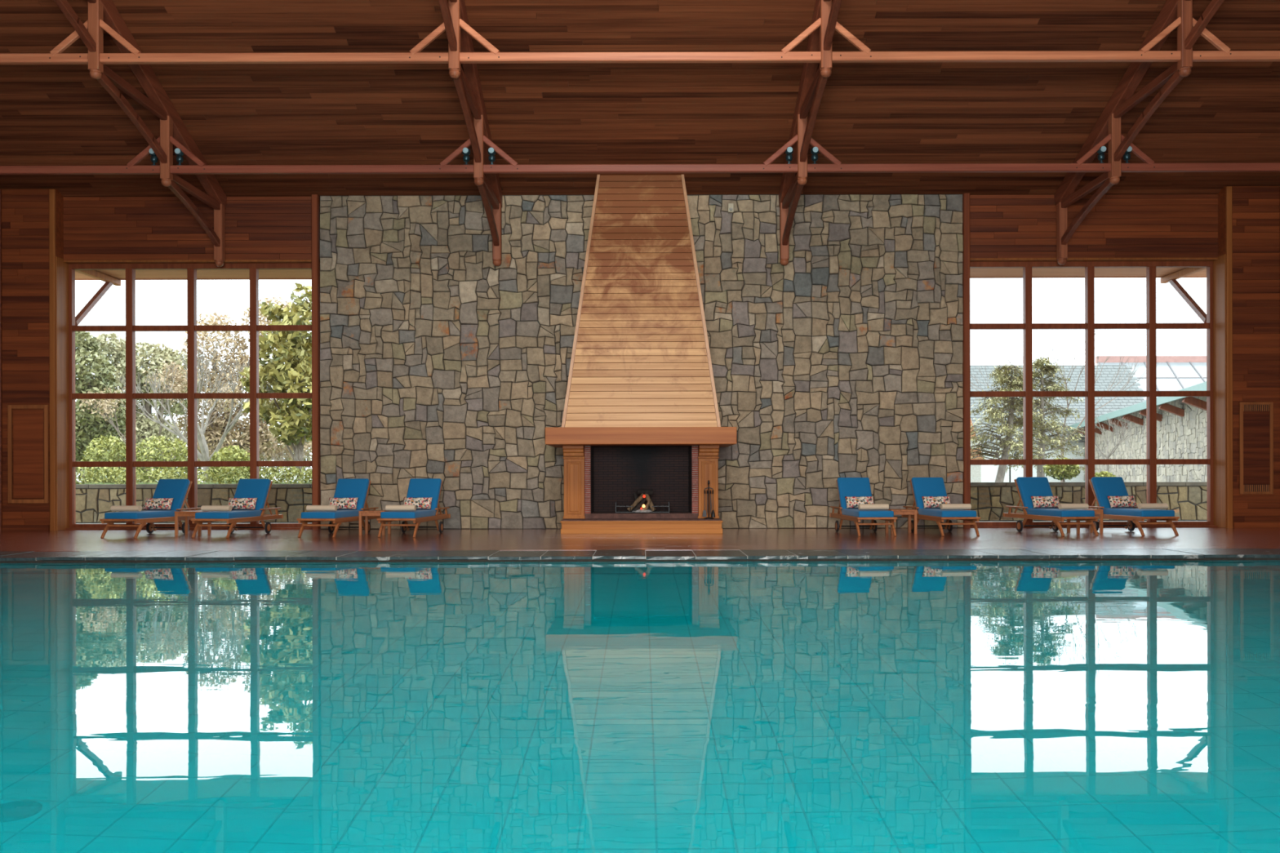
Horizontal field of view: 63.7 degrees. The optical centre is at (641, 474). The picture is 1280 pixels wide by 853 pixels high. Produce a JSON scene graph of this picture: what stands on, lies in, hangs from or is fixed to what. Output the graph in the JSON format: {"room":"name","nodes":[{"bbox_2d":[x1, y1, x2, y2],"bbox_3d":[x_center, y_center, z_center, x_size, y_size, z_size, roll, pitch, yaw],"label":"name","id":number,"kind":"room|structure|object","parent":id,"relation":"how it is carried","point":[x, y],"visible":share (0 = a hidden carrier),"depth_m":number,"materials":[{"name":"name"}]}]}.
{"room":"indoor swimming pool","nodes":[
{"label":"indoor swimming pool","id":0,"kind":"room"},
{"bbox_2d":[0,188,65,530],"bbox_3d":[-11.055,-2.068,18.800,1.100,6.140,0.600,0,0,0],"label":"wall","id":1,"kind":"structure","parent":0,"point":[24,211],"depth_m":18.50,"materials":[{"name":"brown wood"}]},
{"bbox_2d":[0,189,2,531],"bbox_3d":[-11.505,-2.057,18.470,0.090,6.120,0.060,0,0,0],"label":"trim","id":2,"kind":"structure","parent":1,"relation":"attached to","point":[1,363],"depth_m":18.46,"materials":[{"name":"brown wood"}]},
{"bbox_2d":[2,524,48,530],"bbox_3d":[-11.033,0.952,18.485,0.830,0.100,0.030,0,0,0],"label":"baseboard","id":3,"kind":"structure","parent":1,"relation":"attached to","point":[5,527],"depth_m":18.47,"materials":[{"name":"brown wood"}]},
{"bbox_2d":[7,404,48,503],"bbox_3d":[-10.977,-0.373,18.465,0.717,1.758,0.030,0,0,0],"label":"access panel","id":4,"kind":"object","parent":1,"relation":"attached to","point":[28,480],"visible":1,"depth_m":18.47,"materials":[{"name":"brown wood"}]},
{"bbox_2d":[48,189,56,530],"bbox_3d":[-10.555,-2.059,18.490,0.100,6.120,0.050,0,0,0],"label":"trim","id":5,"kind":"structure","parent":1,"relation":"attached to","point":[51,192],"depth_m":18.47,"materials":[{"name":"brown wood"}]},
{"bbox_2d":[62,196,319,261],"bbox_3d":[-8.185,-4.484,18.925,4.650,1.160,0.350,0,0,0],"label":"wall","id":6,"kind":"structure","parent":0,"point":[95,228],"depth_m":18.75,"materials":[{"name":"brown wood"}]},
{"bbox_2d":[55,256,320,530],"bbox_3d":[-8.193,-1.464,18.785,4.620,4.920,0.570,0,0,0],"label":"window","id":7,"kind":"structure","parent":6,"relation":"in","point":[65,327],"depth_m":18.88,"materials":[{"name":"brown wood"}]},
{"bbox_2d":[75,269,311,325],"bbox_3d":[-8.208,-3.478,19.903,7.200,1.413,1.634,0,0,0],"label":"roof eave","id":8,"kind":"object","parent":6,"relation":"attached to","point":[111,277],"visible":0.23,"depth_m":20.18,"materials":[{"name":"brown wood"}]},
{"bbox_2d":[311,194,319,529],"bbox_3d":[-5.905,-2.040,18.700,0.110,6.060,0.120,0,0,0],"label":"trim","id":9,"kind":"structure","parent":6,"relation":"attached to","point":[314,197],"depth_m":18.64,"materials":[{"name":"brown wood"}]},
{"bbox_2d":[0,0,1279,196],"bbox_3d":[-0.017,-7.475,7.950,23.800,4.978,22.300,0,0,0],"label":"ceiling","id":10,"kind":"structure","parent":0,"point":[925,112],"depth_m":16.47,"materials":[{"name":"brown wood"}]},
{"bbox_2d":[53,0,226,266],"bbox_3d":[-7.615,-6.751,13.100,0.170,5.991,11.300,0,0,0],"label":"roof truss","id":11,"kind":"object","parent":10,"relation":"attached to","point":[158,103],"visible":1,"depth_m":16.02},
{"bbox_2d":[438,0,502,266],"bbox_3d":[-2.605,-6.763,13.100,0.170,5.991,11.300,0,0,0],"label":"roof truss","id":12,"kind":"object","parent":10,"relation":"attached to","point":[467,82],"visible":1,"depth_m":15.92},
{"bbox_2d":[778,0,841,265],"bbox_3d":[2.575,-6.775,13.100,0.170,5.991,11.300,0,0,0],"label":"roof truss","id":13,"kind":"object","parent":10,"relation":"attached to","point":[813,82],"visible":1,"depth_m":15.94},
{"bbox_2d":[1053,0,1224,265],"bbox_3d":[7.585,-6.786,13.100,0.170,5.991,11.300,0,0,0],"label":"roof truss","id":14,"kind":"object","parent":10,"relation":"attached to","point":[1122,100],"visible":1,"depth_m":16.03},
{"bbox_2d":[0,527,1279,551],"bbox_3d":[0.003,1.127,7.875,23.800,0.300,22.350,0,0,0],"label":"floor","id":15,"kind":"structure","parent":0,"point":[1041,538],"depth_m":15.47,"materials":[{"name":"brown wood"}]},
{"bbox_2d":[99,479,200,538],"bbox_3d":[-8.079,0.539,17.139,0.694,0.939,1.916,0,0,9],"label":"sun lounger","id":16,"kind":"object","parent":15,"relation":"on","point":[177,489],"visible":0.86,"depth_m":17.32,"materials":[{"name":"fabric"}]},
{"bbox_2d":[111,505,142,511],"bbox_3d":[-8.180,0.534,16.392,0.470,0.090,0.114,0,0,7],"label":"rolled towel","id":17,"kind":"object","parent":16,"relation":"on","point":[128,508],"visible":1,"depth_m":16.35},
{"bbox_2d":[104,510,177,519],"bbox_3d":[-8.128,0.648,16.808,0.565,0.119,1.130,0,0,8],"label":"seat cushion","id":18,"kind":"object","parent":16,"relation":"on","point":[144,514],"depth_m":16.42,"materials":[{"name":"blue fabric"}]},
{"bbox_2d":[142,497,173,510],"bbox_3d":[-8.067,0.483,17.219,0.500,0.194,0.163,0,0,6],"label":"lumbar pillow","id":19,"kind":"object","parent":16,"relation":"on","point":[150,503],"visible":1,"depth_m":17.17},
{"bbox_2d":[147,479,190,511],"bbox_3d":[-8.022,0.365,17.520,0.555,0.660,0.100,0,-31,8],"label":"cushion","id":20,"kind":"object","parent":16,"relation":"on","point":[177,489],"depth_m":17.52,"materials":[{"name":"blue fabric"}]},
{"bbox_2d":[174,510,211,535],"bbox_3d":[-7.438,0.796,17.120,0.426,0.395,0.430,0,0,0],"label":"side table","id":21,"kind":"object","parent":15,"relation":"on","point":[178,513],"visible":0.84,"depth_m":16.93,"materials":[{"name":"brown wood"}]},
{"bbox_2d":[191,479,283,537],"bbox_3d":[-6.680,0.536,17.144,0.694,0.939,1.916,0,0,6],"label":"sun lounger","id":22,"kind":"object","parent":15,"relation":"on","point":[260,489],"visible":0.97,"depth_m":17.36,"materials":[{"name":"fabric"}]},
{"bbox_2d":[200,505,232,511],"bbox_3d":[-6.748,0.531,16.393,0.470,0.090,0.114,0,0,7],"label":"rolled towel","id":23,"kind":"object","parent":22,"relation":"on","point":[204,508],"visible":1,"depth_m":16.35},
{"bbox_2d":[195,510,262,519],"bbox_3d":[-6.714,0.645,16.812,0.565,0.119,1.130,0,0,6],"label":"seat cushion","id":24,"kind":"object","parent":22,"relation":"on","point":[233,514],"depth_m":16.37,"materials":[{"name":"blue fabric"}]},
{"bbox_2d":[227,497,257,509],"bbox_3d":[-6.671,0.480,17.224,0.500,0.194,0.163,0,0,3],"label":"lumbar pillow","id":25,"kind":"object","parent":22,"relation":"on","point":[236,503],"visible":0.92,"depth_m":17.17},
{"bbox_2d":[231,479,271,511],"bbox_3d":[-6.640,0.362,17.528,0.555,0.660,0.100,0,-31,6],"label":"cushion","id":26,"kind":"object","parent":22,"relation":"on","point":[260,489],"depth_m":17.53,"materials":[{"name":"blue fabric"}]},
{"bbox_2d":[297,478,380,537],"bbox_3d":[-4.993,0.532,17.142,0.694,0.939,1.916,0,0,7],"label":"sun lounger","id":27,"kind":"object","parent":15,"relation":"on","point":[358,488],"visible":0.89,"depth_m":17.36,"materials":[{"name":"fabric"}]},
{"bbox_2d":[306,505,337,511],"bbox_3d":[-5.075,0.527,16.392,0.470,0.090,0.114,0,0,6],"label":"rolled towel","id":28,"kind":"object","parent":27,"relation":"on","point":[308,508],"visible":1,"depth_m":16.35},
{"bbox_2d":[301,510,361,518],"bbox_3d":[-5.034,0.641,16.810,0.565,0.119,1.130,0,0,7],"label":"seat cushion","id":29,"kind":"object","parent":27,"relation":"on","point":[338,513],"depth_m":16.28,"materials":[{"name":"blue fabric"}]},
{"bbox_2d":[328,497,358,509],"bbox_3d":[-4.983,0.476,17.222,0.500,0.194,0.163,0,0,3],"label":"lumbar pillow","id":30,"kind":"object","parent":27,"relation":"on","point":[341,503],"visible":0.84,"depth_m":17.17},
{"bbox_2d":[333,478,369,511],"bbox_3d":[-4.947,0.358,17.525,0.555,0.660,0.100,0,-31,7],"label":"cushion","id":31,"kind":"object","parent":27,"relation":"on","point":[358,488],"depth_m":17.53,"materials":[{"name":"blue fabric"}]},
{"bbox_2d":[358,510,391,535],"bbox_3d":[-4.418,0.789,17.120,0.426,0.395,0.430,0,0,0],"label":"side table","id":32,"kind":"object","parent":15,"relation":"on","point":[364,513],"visible":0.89,"depth_m":16.93,"materials":[{"name":"brown wood"}]},
{"bbox_2d":[377,478,450,537],"bbox_3d":[-3.750,0.529,17.144,0.694,0.939,1.916,0,0,6],"label":"sun lounger","id":33,"kind":"object","parent":15,"relation":"on","point":[417,487],"visible":0.93,"depth_m":17.39,"materials":[{"name":"fabric"}]},
{"bbox_2d":[385,505,416,511],"bbox_3d":[-3.819,0.524,16.393,0.470,0.090,0.114,0,0,4],"label":"rolled towel","id":34,"kind":"object","parent":33,"relation":"on","point":[388,508],"visible":1,"depth_m":16.35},
{"bbox_2d":[380,509,435,518],"bbox_3d":[-3.784,0.638,16.812,0.565,0.119,1.130,0,0,6],"label":"seat cushion","id":35,"kind":"object","parent":33,"relation":"on","point":[419,513],"depth_m":16.28,"materials":[{"name":"blue fabric"}]},
{"bbox_2d":[403,497,432,509],"bbox_3d":[-3.741,0.473,17.224,0.500,0.194,0.163,0,0,5],"label":"lumbar pillow","id":36,"kind":"object","parent":33,"relation":"on","point":[420,503],"visible":0.84,"depth_m":17.17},
{"bbox_2d":[406,478,441,511],"bbox_3d":[-3.710,0.355,17.528,0.555,0.660,0.100,0,-31,6],"label":"cushion","id":37,"kind":"object","parent":33,"relation":"on","point":[417,487],"depth_m":17.54,"materials":[{"name":"blue fabric"}]},
{"bbox_2d":[545,174,737,533],"bbox_3d":[-0.008,-2.168,17.735,3.115,6.289,1.950,0,0,0],"label":"fireplace","id":38,"kind":"object","parent":15,"relation":"on","point":[641,411],"depth_m":17.56,"materials":[{"name":"brown wood"}]},
{"bbox_2d":[591,445,691,447],"bbox_3d":[-0.001,-0.510,18.160,1.960,0.025,1.000,0,0,0],"label":"lintel","id":39,"kind":"object","parent":38,"relation":"attached to","point":[591,446],"depth_m":17.87,"materials":[{"name":"black metal"}]},
{"bbox_2d":[561,174,720,426],"bbox_3d":[-0.007,-3.040,17.822,2.620,4.544,1.775,0,0,0],"label":"hood","id":40,"kind":"object","parent":38,"relation":"attached to","point":[641,357],"depth_m":17.48,"materials":[{"name":"brown wood"}]},
{"bbox_2d":[702,480,715,519],"bbox_3d":[1.145,0.415,17.353,0.188,0.655,0.169,0,0,34],"label":"fireplace tool set","id":41,"kind":"object","parent":38,"relation":"on","point":[713,514],"visible":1,"depth_m":17.34,"materials":[{"name":"black metal"}]},
{"bbox_2d":[829,477,897,536],"bbox_3d":[3.662,0.512,17.148,0.694,0.939,1.916,0,0,-3],"label":"sun lounger","id":42,"kind":"object","parent":15,"relation":"on","point":[846,486],"visible":0.94,"depth_m":17.42,"materials":[{"name":"fabric"}]},
{"bbox_2d":[836,477,871,510],"bbox_3d":[3.641,0.339,17.533,0.555,0.660,0.100,0,-31,-3],"label":"cushion","id":43,"kind":"object","parent":42,"relation":"on","point":[846,486],"depth_m":17.54,"materials":[{"name":"blue fabric"}]},
{"bbox_2d":[844,496,874,508],"bbox_3d":[3.657,0.457,17.229,0.500,0.194,0.163,0,0,-6],"label":"lumbar pillow","id":44,"kind":"object","parent":42,"relation":"on","point":[852,501],"visible":0.83,"depth_m":17.18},
{"bbox_2d":[841,508,893,517],"bbox_3d":[3.679,0.621,16.814,0.565,0.119,1.130,0,0,-3],"label":"seat cushion","id":45,"kind":"object","parent":42,"relation":"on","point":[846,513],"depth_m":16.27,"materials":[{"name":"blue fabric"}]},
{"bbox_2d":[857,503,888,510],"bbox_3d":[3.691,0.507,16.394,0.470,0.090,0.114,0,0,-4],"label":"rolled towel","id":46,"kind":"object","parent":42,"relation":"on","point":[864,506],"visible":1,"depth_m":16.35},
{"bbox_2d":[884,509,917,533],"bbox_3d":[4.312,0.770,17.120,0.426,0.395,0.430,0,0,0],"label":"side table","id":47,"kind":"object","parent":15,"relation":"on","point":[896,512],"visible":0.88,"depth_m":16.93,"materials":[{"name":"brown wood"}]},
{"bbox_2d":[901,477,980,536],"bbox_3d":[4.947,0.509,17.147,0.694,0.939,1.916,0,0,-4],"label":"sun lounger","id":48,"kind":"object","parent":15,"relation":"on","point":[921,486],"visible":0.8,"depth_m":17.36,"materials":[{"name":"fabric"}]},
{"bbox_2d":[911,477,946,510],"bbox_3d":[4.916,0.336,17.531,0.555,0.660,0.100,0,-31,-5],"label":"cushion","id":49,"kind":"object","parent":48,"relation":"on","point":[921,486],"depth_m":17.54,"materials":[{"name":"blue fabric"}]},
{"bbox_2d":[921,496,951,507],"bbox_3d":[4.940,0.454,17.227,0.500,0.194,0.163,0,0,-7],"label":"lumbar pillow","id":50,"kind":"object","parent":48,"relation":"on","point":[928,501],"visible":0.86,"depth_m":17.18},
{"bbox_2d":[917,508,976,517],"bbox_3d":[4.973,0.618,16.813,0.565,0.119,1.130,0,0,-5],"label":"seat cushion","id":51,"kind":"object","parent":48,"relation":"on","point":[922,513],"depth_m":16.31,"materials":[{"name":"blue fabric"}]},
{"bbox_2d":[939,503,971,509],"bbox_3d":[4.996,0.504,16.394,0.470,0.090,0.114,0,0,-5],"label":"rolled towel","id":52,"kind":"object","parent":48,"relation":"on","point":[943,506],"visible":1,"depth_m":16.35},
{"bbox_2d":[1003,476,1099,536],"bbox_3d":[6.769,0.505,17.140,0.694,0.939,1.916,0,0,-8],"label":"sun lounger","id":53,"kind":"object","parent":15,"relation":"on","point":[1027,487],"visible":0.96,"depth_m":17.36,"materials":[{"name":"fabric"}]},
{"bbox_2d":[1016,476,1057,509],"bbox_3d":[6.715,0.332,17.522,0.555,0.660,0.100,0,-31,-8],"label":"cushion","id":54,"kind":"object","parent":53,"relation":"on","point":[1027,487],"depth_m":17.52,"materials":[{"name":"blue fabric"}]},
{"bbox_2d":[1031,496,1059,507],"bbox_3d":[6.758,0.450,17.220,0.500,0.194,0.163,0,0,-8],"label":"lumbar pillow","id":55,"kind":"object","parent":53,"relation":"on","point":[1037,501],"visible":1,"depth_m":17.17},
{"bbox_2d":[1026,508,1094,516],"bbox_3d":[6.816,0.614,16.809,0.565,0.119,1.130,0,0,-8],"label":"seat cushion","id":56,"kind":"object","parent":53,"relation":"on","point":[1029,512],"depth_m":16.43,"materials":[{"name":"blue fabric"}]},
{"bbox_2d":[1057,503,1088,509],"bbox_3d":[6.864,0.500,16.392,0.470,0.090,0.114,0,0,-10],"label":"rolled towel","id":57,"kind":"object","parent":53,"relation":"on","point":[1061,506],"visible":1,"depth_m":16.34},
{"bbox_2d":[1066,508,1102,533],"bbox_3d":[7.362,0.763,17.120,0.426,0.395,0.430,0,0,0],"label":"side table","id":58,"kind":"object","parent":15,"relation":"on","point":[1100,512],"visible":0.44,"depth_m":16.91,"materials":[{"name":"brown wood"}]},
{"bbox_2d":[1088,476,1179,536],"bbox_3d":[8.045,0.502,17.142,0.694,0.939,1.916,0,0,-7],"label":"sun lounger","id":59,"kind":"object","parent":15,"relation":"on","point":[1102,487],"visible":0.77,"depth_m":17.31,"materials":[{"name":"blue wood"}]},
{"bbox_2d":[1090,476,1133,509],"bbox_3d":[7.998,0.329,17.525,0.555,0.660,0.100,0,-31,-7],"label":"cushion","id":60,"kind":"object","parent":59,"relation":"on","point":[1102,487],"depth_m":17.52,"materials":[{"name":"blue fabric"}]},
{"bbox_2d":[1107,495,1137,507],"bbox_3d":[8.036,0.447,17.222,0.500,0.194,0.163,0,0,-10],"label":"lumbar pillow","id":61,"kind":"object","parent":59,"relation":"on","point":[1114,501],"visible":1,"depth_m":17.17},
{"bbox_2d":[1102,507,1174,516],"bbox_3d":[8.086,0.611,16.810,0.565,0.119,1.130,0,0,-7],"label":"seat cushion","id":62,"kind":"object","parent":59,"relation":"on","point":[1107,512],"depth_m":16.45,"materials":[{"name":"blue fabric"}]},
{"bbox_2d":[1137,503,1168,509],"bbox_3d":[8.127,0.497,16.392,0.470,0.090,0.114,0,0,-9],"label":"rolled towel","id":63,"kind":"object","parent":59,"relation":"on","point":[1140,506],"visible":1,"depth_m":16.35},
{"bbox_3d":[0.004,1.802,7.010,20.600,1.550,11.620,0,0,0],"label":"basin","id":64,"kind":"object","parent":15,"relation":"in","visible":0},
{"bbox_2d":[0,560,1279,852],"bbox_3d":[0.002,1.045,6.990,20.000,0.001,10.980,0,0,0],"label":"water","id":65,"kind":"object","parent":64,"relation":"in","point":[1121,706],"visible":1,"depth_m":4.64,"materials":[{"name":"liquid"}]},
{"bbox_2d":[0,548,1279,563],"bbox_3d":[0.003,1.126,12.916,20.840,0.303,1.028,0,0,0],"label":"pool edge","id":66,"kind":"object","parent":64,"relation":"on","point":[1064,554],"visible":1,"depth_m":12.52,"materials":[{"name":"stone"}]},
{"bbox_2d":[320,194,963,529],"bbox_3d":[0.005,-2.068,18.892,11.680,6.090,0.415,0,0,0],"label":"wall","id":67,"kind":"structure","parent":0,"point":[843,358],"depth_m":18.71,"materials":[{"name":"stone"}]},
{"bbox_2d":[962,192,970,528],"bbox_3d":[5.895,-2.066,18.700,0.110,6.060,0.120,0,0,0],"label":"trim","id":68,"kind":"structure","parent":67,"relation":"attached to","point":[966,196],"depth_m":18.64,"materials":[{"name":"brown wood"}]},
{"bbox_2d":[292,520,1052,523],"bbox_3d":[0.003,1.187,86.200,160.000,0.380,127.600,0,0,0],"label":"ground","id":69,"kind":"structure","parent":0,"point":[1011,521],"depth_m":22.40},
{"bbox_2d":[75,466,311,484],"bbox_3d":[-10.335,0.359,23.262,9.274,1.323,1.152,0,0,0],"label":"hedge","id":70,"kind":"object","parent":69,"relation":"on","point":[90,473],"visible":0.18,"depth_m":23.14,"materials":[{"name":"green plant"}]},
{"bbox_2d":[970,419,983,482],"bbox_3d":[11.277,-1.379,36.450,1.240,4.700,1.300,0,0,0],"label":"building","id":71,"kind":"structure","parent":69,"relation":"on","point":[975,470],"depth_m":35.90,"materials":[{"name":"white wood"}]},
{"bbox_2d":[970,361,1057,482],"bbox_3d":[9.770,-1.049,28.034,2.908,4.106,2.558,0,0,39],"label":"cedar tree","id":72,"kind":"object","parent":69,"relation":"on","point":[1002,375],"visible":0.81,"depth_m":27.91,"materials":[{"name":"green plant"}]},
{"bbox_2d":[992,356,1095,476],"bbox_3d":[11.178,-1.196,29.041,3.086,4.342,3.142,0,0,27],"label":"cedar tree","id":73,"kind":"object","parent":69,"relation":"on","point":[1046,369],"visible":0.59,"depth_m":28.90,"materials":[{"name":"green plant"}]},
{"bbox_2d":[970,364,1146,482],"bbox_3d":[24.260,-3.038,65.990,14.190,7.960,9.020,0,0,0],"label":"building","id":74,"kind":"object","parent":69,"relation":"on","point":[988,473],"visible":0.3,"depth_m":63.80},
{"bbox_2d":[1042,457,1080,482],"bbox_3d":[10.003,0.266,24.505,0.898,1.391,0.673,0,0,0],"label":"shrub","id":75,"kind":"object","parent":69,"relation":"on","point":[1063,472],"visible":0.78,"depth_m":24.39,"materials":[{"name":"green plant"}]},
{"bbox_2d":[970,328,1159,482],"bbox_3d":[16.255,-2.525,40.223,6.850,6.970,4.237,0,0,39],"label":"bare tree","id":76,"kind":"object","parent":69,"relation":"on","point":[1050,345],"visible":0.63,"depth_m":39.82,"materials":[{"name":"grey plant"}]},
{"bbox_2d":[1075,413,1142,471],"bbox_3d":[17.203,-0.707,38.029,2.351,3.330,1.941,0,0,32],"label":"bare shrub","id":77,"kind":"object","parent":69,"relation":"on","point":[1117,444],"visible":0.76,"depth_m":38.00,"materials":[{"name":"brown plant"}]},
{"bbox_2d":[1067,381,1206,481],"bbox_3d":[25.534,-1.086,48.145,6.940,4.050,45.358,0,0,15],"label":"stone building","id":78,"kind":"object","parent":69,"relation":"on","point":[1181,421],"visible":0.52,"depth_m":41.41,"materials":[{"name":"grey stone"}]},
{"bbox_2d":[1095,355,1206,399],"bbox_3d":[41.137,-4.159,79.475,16.818,10.125,15.051,0,0,0],"label":"building","id":79,"kind":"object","parent":69,"relation":"on","point":[1175,373],"visible":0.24,"depth_m":78.64,"materials":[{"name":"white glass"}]},
{"bbox_2d":[969,194,1217,257],"bbox_3d":[8.165,-4.521,18.925,4.650,1.160,0.350,0,0,0],"label":"wall","id":80,"kind":"structure","parent":0,"point":[1117,225],"depth_m":18.75,"materials":[{"name":"brown wood"}]},
{"bbox_2d":[969,267,1206,323],"bbox_3d":[8.192,-3.515,19.903,7.200,1.413,1.634,0,0,0],"label":"roof eave","id":81,"kind":"object","parent":80,"relation":"attached to","point":[1170,275],"visible":0.23,"depth_m":20.18,"materials":[{"name":"brown wood"}]},
{"bbox_2d":[969,253,1226,528],"bbox_3d":[8.187,-1.502,18.785,4.620,4.920,0.570,0,0,0],"label":"window","id":82,"kind":"structure","parent":80,"relation":"in","point":[1215,325],"depth_m":18.88,"materials":[{"name":"brown wood"}]},
{"bbox_2d":[1216,186,1279,528],"bbox_3d":[11.045,-2.118,18.800,1.100,6.140,0.600,0,0,0],"label":"wall","id":83,"kind":"structure","parent":0,"point":[1255,209],"depth_m":18.50,"materials":[{"name":"brown wood"}]},
{"bbox_2d":[1226,186,1232,528],"bbox_3d":[10.545,-2.107,18.490,0.100,6.120,0.050,0,0,0],"label":"trim","id":84,"kind":"structure","parent":83,"relation":"attached to","point":[1228,188],"depth_m":18.47,"materials":[{"name":"brown wood"}]},
{"bbox_2d":[1239,402,1273,493],"bbox_3d":[11.014,-0.479,18.465,0.594,1.646,0.030,0,0,0],"label":"air vent","id":85,"kind":"object","parent":83,"relation":"in","point":[1255,419],"visible":1,"depth_m":18.47,"materials":[{"name":"brown wood"}]},
{"bbox_2d":[1244,484,1266,491],"bbox_3d":[11.016,0.238,18.478,0.482,0.123,0.004,0,0,0],"label":"grille","id":86,"kind":"object","parent":85,"relation":"attached to","point":[1247,487],"depth_m":18.47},
{"bbox_2d":[1244,404,1267,411],"bbox_3d":[11.012,-1.201,18.478,0.482,0.112,0.004,0,0,0],"label":"grille","id":87,"kind":"object","parent":85,"relation":"attached to","point":[1246,407],"depth_m":18.47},
{"bbox_2d":[1233,522,1279,528],"bbox_3d":[11.037,0.902,18.485,0.830,0.100,0.030,0,0,0],"label":"baseboard","id":88,"kind":"structure","parent":83,"relation":"attached to","point":[1236,525],"depth_m":18.47,"materials":[{"name":"brown wood"}]},
{"bbox_3d":[-11.760,-4.387,7.760,0.300,10.782,21.520,0,0,0],"label":"wall","id":89,"kind":"structure","parent":0,"visible":0},
{"bbox_2d":[0,17,1279,64],"bbox_3d":[-0.014,-6.068,14.408,23.200,0.595,0.105,0,0,0],"label":"ceiling beam","id":90,"kind":"structure","parent":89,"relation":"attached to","point":[1224,54],"depth_m":14.36,"materials":[{"name":"wood"}]},
{"bbox_2d":[0,133,1279,174],"bbox_3d":[-0.012,-5.148,16.547,23.200,0.595,0.105,0,0,0],"label":"ceiling beam","id":91,"kind":"structure","parent":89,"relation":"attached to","point":[201,168],"depth_m":16.50,"materials":[{"name":"wood"}]},
{"bbox_2d":[174,148,183,164],"bbox_3d":[-7.407,-5.089,16.536,0.136,0.260,0.141,0,0,0],"label":"spotlight","id":92,"kind":"object","parent":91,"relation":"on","point":[179,153],"visible":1,"depth_m":16.50,"materials":[{"name":"grey metal"}]},
{"bbox_2d":[462,147,470,164],"bbox_3d":[-2.807,-5.100,16.536,0.136,0.260,0.141,0,0,0],"label":"spotlight","id":93,"kind":"object","parent":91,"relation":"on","point":[466,152],"visible":1,"depth_m":16.50,"materials":[{"name":"grey metal"}]},
{"bbox_2d":[1097,146,1106,163],"bbox_3d":[7.383,-5.123,16.536,0.136,0.260,0.141,0,0,0],"label":"spotlight","id":94,"kind":"object","parent":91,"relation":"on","point":[1102,150],"visible":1,"depth_m":16.50,"materials":[{"name":"grey metal"}]},
{"bbox_3d":[-41.497,1.211,57.100,77.000,0.320,65.800,0,0,0],"label":"lawn","id":95,"kind":"structure","parent":0,"visible":0},
{"bbox_2d":[75,331,125,479],"bbox_3d":[-17.562,-1.843,32.995,2.351,5.739,2.549,0,0,0],"label":"evergreen tree","id":96,"kind":"object","parent":95,"relation":"on","point":[88,427],"visible":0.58,"depth_m":32.56,"materials":[{"name":"green plant"}]},
{"bbox_2d":[80,433,125,482],"bbox_3d":[-13.198,-0.009,25.487,1.137,2.041,1.255,0,0,0],"label":"shrub","id":97,"kind":"object","parent":95,"relation":"on","point":[100,443],"visible":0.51,"depth_m":25.25,"materials":[{"name":"green plant"}]},
{"bbox_2d":[96,332,199,482],"bbox_3d":[-19.159,-2.259,40.005,3.940,6.567,2.564,0,0,0],"label":"evergreen tree","id":98,"kind":"object","parent":95,"relation":"on","point":[115,350],"visible":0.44,"depth_m":39.49,"materials":[{"name":"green plant"}]},
{"bbox_2d":[123,435,187,482],"bbox_3d":[-11.870,0.011,25.494,1.746,1.999,1.275,0,0,0],"label":"shrub","id":99,"kind":"object","parent":95,"relation":"on","point":[162,445],"visible":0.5,"depth_m":25.31,"materials":[{"name":"green plant"}]},
{"bbox_2d":[75,357,241,468],"bbox_3d":[-14.800,-1.285,31.821,4.890,4.631,3.380,0,0,-30],"label":"bare tree","id":100,"kind":"object","parent":95,"relation":"on","point":[178,387],"visible":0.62,"depth_m":31.62,"materials":[{"name":"grey plant"}]},
{"bbox_2d":[75,420,311,482],"bbox_3d":[-27.501,-0.828,49.998,25.531,3.753,2.622,0,0,0],"label":"shrub","id":101,"kind":"object","parent":95,"relation":"on","point":[277,441],"visible":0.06,"depth_m":49.62,"materials":[{"name":"green plant"}]},
{"bbox_2d":[115,336,272,482],"bbox_3d":[-12.636,-1.461,29.746,4.486,4.973,3.346,0,0,33],"label":"bare tree","id":102,"kind":"object","parent":95,"relation":"on","point":[204,456],"visible":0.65,"depth_m":29.79,"materials":[{"name":"grey plant"}]},
{"bbox_2d":[208,444,249,482],"bbox_3d":[-10.147,0.130,25.608,1.156,1.756,1.277,0,0,0],"label":"shrub","id":103,"kind":"object","parent":95,"relation":"on","point":[236,455],"visible":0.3,"depth_m":25.34,"materials":[{"name":"green plant"}]},
{"bbox_2d":[173,296,311,479],"bbox_3d":[-16.831,-3.304,43.991,6.506,8.650,2.602,0,0,0],"label":"bare tree","id":104,"kind":"object","parent":95,"relation":"on","point":[213,433],"visible":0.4,"depth_m":43.56,"materials":[{"name":"grey plant"}]},
{"bbox_2d":[238,282,311,482],"bbox_3d":[-9.265,-2.037,27.517,2.642,6.076,2.633,0,0,0],"label":"broadleaf tree","id":105,"kind":"object","parent":95,"relation":"on","point":[289,370],"visible":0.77,"depth_m":26.83,"materials":[{"name":"green plant"}]},
{"bbox_2d":[262,446,311,480],"bbox_3d":[-8.430,0.148,24.916,1.500,1.736,1.122,0,0,12],"label":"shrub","id":106,"kind":"object","parent":95,"relation":"on","point":[295,455],"visible":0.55,"depth_m":25.19,"materials":[{"name":"green plant"}]},
{"label":"outside","id":107,"kind":"structure","parent":0,"visible":0},
{"bbox_2d":[75,520,1207,524],"bbox_3d":[0.003,1.192,20.550,160.000,0.370,2.900,0,0,0],"label":"ground","id":108,"kind":"structure","parent":107,"point":[1064,521],"depth_m":21.89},
{"bbox_2d":[75,481,1207,523],"bbox_3d":[0.001,0.592,22.206,30.000,0.830,0.428,0,0,0],"label":"wall","id":109,"kind":"structure","parent":108,"relation":"on","point":[1188,500],"depth_m":22.02,"materials":[{"name":"stone"}]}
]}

